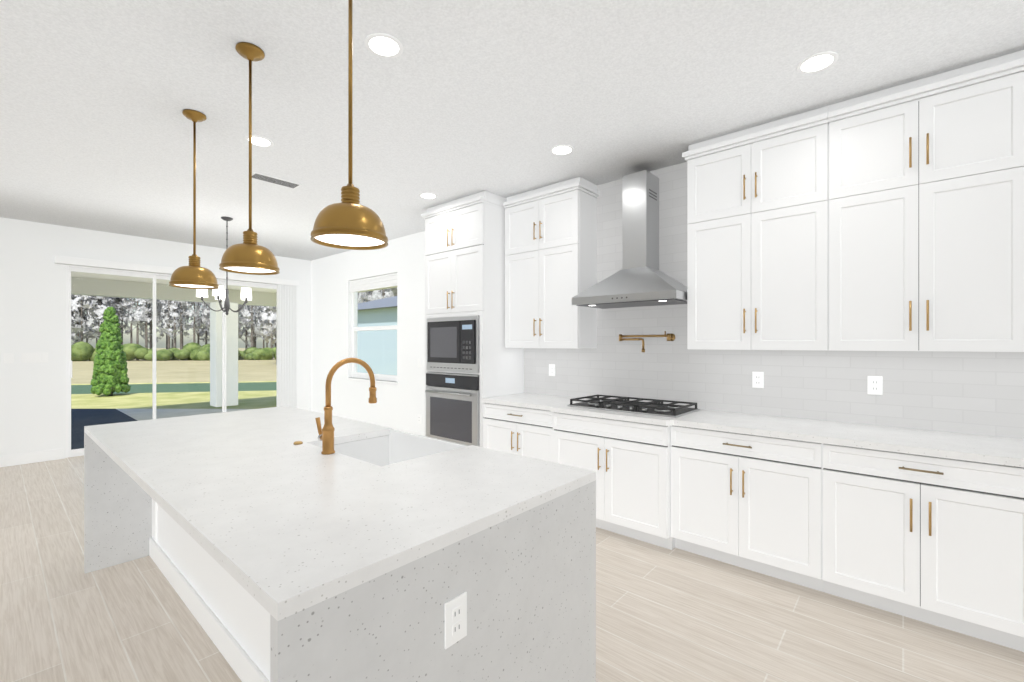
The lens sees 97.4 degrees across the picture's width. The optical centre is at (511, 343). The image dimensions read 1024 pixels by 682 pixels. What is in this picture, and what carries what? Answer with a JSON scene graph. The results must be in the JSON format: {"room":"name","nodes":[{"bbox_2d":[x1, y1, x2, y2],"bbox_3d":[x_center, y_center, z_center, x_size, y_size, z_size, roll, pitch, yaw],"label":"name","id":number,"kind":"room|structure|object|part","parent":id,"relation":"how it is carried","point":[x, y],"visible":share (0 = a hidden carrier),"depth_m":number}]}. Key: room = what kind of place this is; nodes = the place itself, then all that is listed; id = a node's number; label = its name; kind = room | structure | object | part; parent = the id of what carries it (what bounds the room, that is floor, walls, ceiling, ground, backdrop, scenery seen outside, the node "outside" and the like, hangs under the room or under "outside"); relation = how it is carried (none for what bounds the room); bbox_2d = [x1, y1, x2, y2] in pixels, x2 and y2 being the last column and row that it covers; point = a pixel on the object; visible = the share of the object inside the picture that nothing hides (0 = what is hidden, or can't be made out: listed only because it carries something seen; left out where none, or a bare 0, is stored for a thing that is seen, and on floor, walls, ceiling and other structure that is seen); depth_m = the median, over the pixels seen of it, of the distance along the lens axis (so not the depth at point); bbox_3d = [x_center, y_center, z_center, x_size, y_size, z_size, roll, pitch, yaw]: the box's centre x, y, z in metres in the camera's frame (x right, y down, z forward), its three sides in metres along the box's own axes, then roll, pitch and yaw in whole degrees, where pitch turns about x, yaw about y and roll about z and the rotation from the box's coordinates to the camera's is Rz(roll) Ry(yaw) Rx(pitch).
{"room":"kitchen","nodes":[
{"label":"kitchen","id":0,"kind":"room"},
{"bbox_2d":[0,217,311,458],"bbox_3d":[-6.000,-0.020,5.262,0.160,2.900,7.230,0,0,41],"label":"wall","id":1,"kind":"structure","parent":0,"point":[32,320],"depth_m":5.50},
{"bbox_2d":[0,448,63,466],"bbox_3d":[-6.941,1.363,4.043,0.018,0.135,4.135,0,0,41],"label":"baseboard","id":2,"kind":"structure","parent":1,"relation":"attached to","point":[29,457],"depth_m":5.38},
{"bbox_2d":[21,353,47,362],"bbox_3d":[-5.749,0.169,5.420,0.009,0.112,0.215,0,0,41],"label":"light switch","id":3,"kind":"object","parent":1,"relation":"attached to","point":[31,357],"depth_m":5.42},
{"bbox_2d":[66,265,276,457],"bbox_3d":[-4.757,0.215,6.669,0.130,2.430,2.655,0,0,41],"label":"door frame","id":4,"kind":"structure","parent":1,"relation":"attached to","point":[69,334],"depth_m":6.28},
{"bbox_2d":[54,255,298,407],"bbox_3d":[-4.643,0.160,6.623,0.098,2.480,2.935,0,0,41],"label":"vertical blinds","id":5,"kind":"object","parent":1,"relation":"attached to","point":[286,342],"visible":0.71,"depth_m":7.50},
{"bbox_2d":[0,455,1023,681],"bbox_3d":[-1.977,1.490,1.765,10.820,0.120,7.590,0,0,41],"label":"floor","id":6,"kind":"structure","parent":0,"point":[663,614],"depth_m":2.29},
{"bbox_2d":[149,499,269,681],"bbox_3d":[-1.248,0.992,2.238,2.866,0.876,0.340,0,0,41],"label":"base cabinet","id":7,"kind":"object","parent":6,"relation":"on","point":[230,613],"depth_m":2.18},
{"bbox_2d":[84,406,595,681],"bbox_3d":[-1.173,0.967,2.325,2.940,0.927,1.230,0,0,41],"label":"countertop","id":8,"kind":"structure","parent":7,"relation":"on","point":[338,567],"depth_m":1.47},
{"bbox_3d":[-1.105,0.509,2.326,0.044,0.012,0.044,0,0,41],"label":"air switch button","id":9,"kind":"part","parent":8,"relation":"part of"},
{"bbox_2d":[315,358,376,454],"bbox_3d":[-0.817,0.291,2.232,0.122,0.448,0.287,0,0,41],"label":"gooseneck faucet","id":10,"kind":"object","parent":8,"relation":"on","point":[326,434],"visible":1,"depth_m":2.12},
{"bbox_2d":[321,429,468,465],"bbox_3d":[-0.650,0.652,2.316,0.770,0.265,0.553,0,0,41],"label":"farmhouse sink","id":11,"kind":"object","parent":8,"relation":"in","point":[395,446],"visible":0.21,"depth_m":2.61},
{"bbox_2d":[444,592,466,648],"bbox_3d":[-0.155,0.765,1.247,0.009,0.124,0.080,0,0,41],"label":"outlet","id":12,"kind":"object","parent":8,"relation":"attached to","point":[455,619],"visible":1,"depth_m":1.24},
{"bbox_2d":[421,191,523,446],"bbox_3d":[-0.432,-0.019,4.798,0.907,2.898,0.646,0,0,41],"label":"tall cabinet","id":13,"kind":"object","parent":6,"relation":"on","point":[464,256],"visible":0.58,"depth_m":4.47},
{"bbox_2d":[425,372,478,445],"bbox_3d":[-0.446,0.689,4.761,0.783,0.778,0.660,0,0,41],"label":"wall oven","id":14,"kind":"object","parent":13,"relation":"in","point":[452,407],"visible":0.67,"depth_m":4.52},
{"bbox_2d":[426,316,478,372],"bbox_3d":[-0.431,0.003,4.779,0.783,0.551,0.612,0,0,41],"label":"microwave","id":15,"kind":"object","parent":13,"relation":"in","point":[452,344],"visible":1,"depth_m":4.52},
{"bbox_2d":[483,403,553,461],"bbox_3d":[0.231,0.993,4.221,0.848,0.874,0.646,0,0,41],"label":"base cabinet","id":16,"kind":"object","parent":6,"relation":"on","point":[526,432],"visible":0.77,"depth_m":3.98},
{"bbox_2d":[553,412,674,549],"bbox_3d":[0.898,0.993,3.609,0.958,0.874,0.696,0,0,41],"label":"base cabinet","id":17,"kind":"object","parent":6,"relation":"on","point":[628,462],"visible":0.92,"depth_m":3.27},
{"bbox_2d":[481,393,1023,467],"bbox_3d":[1.529,0.535,3.069,4.318,0.038,0.682,0,0,41],"label":"countertop","id":18,"kind":"structure","parent":17,"relation":"on","point":[985,449],"depth_m":2.68},
{"bbox_2d":[567,395,699,417],"bbox_3d":[0.962,0.486,3.622,0.910,0.058,0.490,0,0,41],"label":"cooktop","id":19,"kind":"object","parent":18,"relation":"in","point":[655,407],"visible":1,"depth_m":3.50},
{"bbox_2d":[671,426,823,591],"bbox_3d":[1.603,0.993,3.029,0.863,0.874,0.646,0,0,41],"label":"base cabinet","id":20,"kind":"object","parent":6,"relation":"on","point":[750,502],"visible":0.96,"depth_m":2.77},
{"bbox_2d":[822,443,1023,651],"bbox_3d":[2.239,0.993,2.476,0.818,0.874,0.646,0,0,41],"label":"base cabinet","id":21,"kind":"object","parent":6,"relation":"on","point":[937,541],"visible":0.94,"depth_m":2.24},
{"bbox_2d":[0,0,1023,260],"bbox_3d":[-1.977,-1.530,1.765,10.820,0.120,7.590,0,0,41],"label":"ceiling","id":22,"kind":"structure","parent":0,"point":[462,98],"depth_m":2.61},
{"bbox_2d":[169,109,218,288],"bbox_3d":[-2.030,-0.917,2.878,0.262,1.104,0.262,0,0,41],"label":"pendant light","id":23,"kind":"object","parent":22,"relation":"hanging from","point":[193,275],"visible":1,"depth_m":2.85},
{"bbox_2d":[196,217,251,314],"bbox_3d":[-3.339,-0.900,5.262,0.552,1.139,0.572,0,0,41],"label":"chandelier","id":24,"kind":"object","parent":22,"relation":"hanging from","point":[220,294],"visible":0.96,"depth_m":5.21},
{"bbox_2d":[219,42,279,274],"bbox_3d":[-1.309,-0.917,2.251,0.262,1.104,0.262,0,0,41],"label":"pendant light","id":25,"kind":"object","parent":22,"relation":"hanging from","point":[249,255],"visible":1,"depth_m":2.22},
{"bbox_2d":[245,135,273,146],"bbox_3d":[-1.830,-1.466,3.260,0.184,0.006,0.184,0,0,41],"label":"recessed light","id":26,"kind":"object","parent":22,"relation":"in","point":[259,141],"visible":0.94,"depth_m":3.25},
{"bbox_2d":[247,172,301,188],"bbox_3d":[-2.122,-1.465,4.037,0.160,0.010,0.410,0,0,41],"label":"ceiling vent","id":27,"kind":"object","parent":22,"relation":"in","point":[274,180],"visible":0.9,"depth_m":4.02},
{"bbox_2d":[311,0,387,249],"bbox_3d":[-0.581,-0.917,1.618,0.262,1.104,0.262,0,0,41],"label":"pendant light","id":28,"kind":"object","parent":22,"relation":"hanging from","point":[349,222],"visible":1,"depth_m":1.57},
{"bbox_2d":[365,33,402,57],"bbox_3d":[-0.630,-1.466,2.217,0.184,0.006,0.184,0,0,41],"label":"recessed light","id":29,"kind":"object","parent":22,"relation":"in","point":[382,45],"visible":1,"depth_m":2.21},
{"bbox_2d":[419,193,437,198],"bbox_3d":[-0.829,-1.466,4.457,0.184,0.006,0.184,0,0,41],"label":"recessed light","id":30,"kind":"object","parent":22,"relation":"in","point":[428,195],"visible":0.98,"depth_m":4.44},
{"bbox_2d":[550,145,573,155],"bbox_3d":[0.378,-1.466,3.408,0.184,0.006,0.184,0,0,41],"label":"recessed light","id":31,"kind":"object","parent":22,"relation":"in","point":[559,150],"visible":1,"depth_m":3.41},
{"bbox_2d":[796,51,838,73],"bbox_3d":[1.593,-1.466,2.351,0.184,0.006,0.184,0,0,41],"label":"recessed light","id":32,"kind":"object","parent":22,"relation":"in","point":[818,62],"visible":1,"depth_m":2.34},
{"bbox_2d":[312,231,1016,438],"bbox_3d":[0.460,-0.020,4.569,10.820,2.900,0.160,0,0,41],"label":"wall","id":33,"kind":"structure","parent":0,"point":[398,406],"depth_m":6.67},
{"bbox_2d":[347,286,397,383],"bbox_3d":[-2.058,-0.223,6.718,1.360,1.555,0.140,0,0,41],"label":"window","id":34,"kind":"structure","parent":33,"relation":"in","point":[356,375],"depth_m":6.93},
{"bbox_2d":[349,273,396,292],"bbox_3d":[-2.070,-0.905,6.703,1.296,0.180,0.038,0,0,41],"label":"window blind","id":35,"kind":"object","parent":34,"relation":"attached to","point":[379,282],"visible":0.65,"depth_m":6.65},
{"bbox_2d":[503,177,598,348],"bbox_3d":[0.356,-0.714,4.305,0.886,1.508,0.356,0,0,41],"label":"upper cabinet","id":36,"kind":"object","parent":33,"relation":"attached to","point":[550,251],"visible":1,"depth_m":4.13},
{"bbox_2d":[572,170,686,308],"bbox_3d":[0.992,-0.855,3.656,0.880,1.070,0.501,0,0,41],"label":"range hood","id":37,"kind":"object","parent":33,"relation":"attached to","point":[640,279],"visible":0.96,"depth_m":3.63},
{"bbox_2d":[682,106,828,350],"bbox_3d":[1.691,-0.714,3.144,0.881,1.508,0.356,0,0,41],"label":"upper cabinet","id":38,"kind":"object","parent":33,"relation":"attached to","point":[757,237],"visible":0.88,"depth_m":2.99},
{"bbox_2d":[524,162,1023,438],"bbox_3d":[1.756,-0.477,3.330,4.318,1.984,0.008,0,0,41],"label":"tile backsplash","id":39,"kind":"structure","parent":33,"relation":"attached to","point":[978,393],"depth_m":3.35},
{"bbox_2d":[549,364,554,375],"bbox_3d":[0.399,0.262,4.498,0.075,0.118,0.008,0,0,41],"label":"outlet","id":40,"kind":"object","parent":39,"relation":"attached to","point":[551,369],"visible":1,"depth_m":4.49},
{"bbox_2d":[619,331,674,351],"bbox_3d":[1.120,-0.018,3.798,0.477,0.175,0.120,0,0,41],"label":"pot filler","id":41,"kind":"object","parent":39,"relation":"attached to","point":[671,337],"visible":1,"depth_m":3.78},
{"bbox_2d":[752,372,763,387],"bbox_3d":[1.795,0.262,3.285,0.075,0.118,0.008,0,0,41],"label":"outlet","id":42,"kind":"object","parent":39,"relation":"attached to","point":[757,379],"visible":1,"depth_m":3.28},
{"bbox_2d":[867,376,882,394],"bbox_3d":[2.297,0.262,2.848,0.075,0.118,0.008,0,0,41],"label":"outlet","id":43,"kind":"object","parent":39,"relation":"attached to","point":[874,385],"visible":1,"depth_m":2.85},
{"bbox_2d":[828,50,1023,351],"bbox_3d":[2.334,-0.714,2.586,0.818,1.508,0.356,0,0,41],"label":"upper cabinet","id":44,"kind":"object","parent":33,"relation":"attached to","point":[926,214],"visible":1,"depth_m":2.44},
{"label":"outside","id":45,"kind":"structure","parent":0,"visible":0},
{"bbox_2d":[71,348,276,408],"bbox_3d":[-32.405,2.655,161.787,520.010,2.150,510.007,0,0,-11],"label":"lawn","id":46,"kind":"structure","parent":45,"point":[82,403],"depth_m":39.61},
{"bbox_2d":[90,306,130,395],"bbox_3d":[-12.312,0.212,13.806,0.912,2.737,0.935,0,0,41],"label":"tree","id":47,"kind":"object","parent":46,"relation":"on","point":[111,388],"depth_m":13.60},
{"bbox_2d":[71,409,250,449],"bbox_3d":[-10.312,1.510,9.958,12.509,0.120,10.500,0,0,41],"label":"patio slab","id":48,"kind":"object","parent":46,"relation":"on","point":[77,442],"depth_m":9.13},
{"bbox_2d":[210,302,237,406],"bbox_3d":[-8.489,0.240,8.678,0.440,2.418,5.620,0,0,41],"label":"patio column","id":49,"kind":"structure","parent":48,"relation":"on","point":[231,326],"depth_m":10.50},
{"bbox_2d":[71,277,276,306],"bbox_3d":[-8.678,-1.129,8.537,0.300,0.319,10.500,0,0,41],"label":"beam","id":50,"kind":"structure","parent":49,"relation":"on","point":[118,287],"depth_m":9.48},
{"bbox_2d":[71,271,395,292],"bbox_3d":[-7.191,-1.390,7.245,4.239,0.200,10.500,0,0,41],"label":"roof","id":51,"kind":"structure","parent":50,"relation":"on","point":[108,277],"depth_m":9.00},
{"bbox_2d":[71,382,276,393],"bbox_3d":[-6.599,3.430,32.946,334.584,0.001,424.539,0,0,41],"label":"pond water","id":52,"kind":"structure","parent":46,"relation":"in","point":[199,387],"depth_m":35.48},
{"bbox_2d":[71,287,396,364],"bbox_3d":[-50.346,-9.007,95.543,136.204,27.041,125.114,0,0,41],"label":"trees","id":53,"kind":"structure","parent":46,"relation":"on","point":[97,322],"depth_m":94.75},
{"bbox_2d":[358,296,396,374],"bbox_3d":[-3.285,-0.695,26.706,12.800,4.550,12.800,0,0,41],"label":"neighbouring house","id":54,"kind":"structure","parent":46,"relation":"on","point":[377,365],"depth_m":21.48}
]}

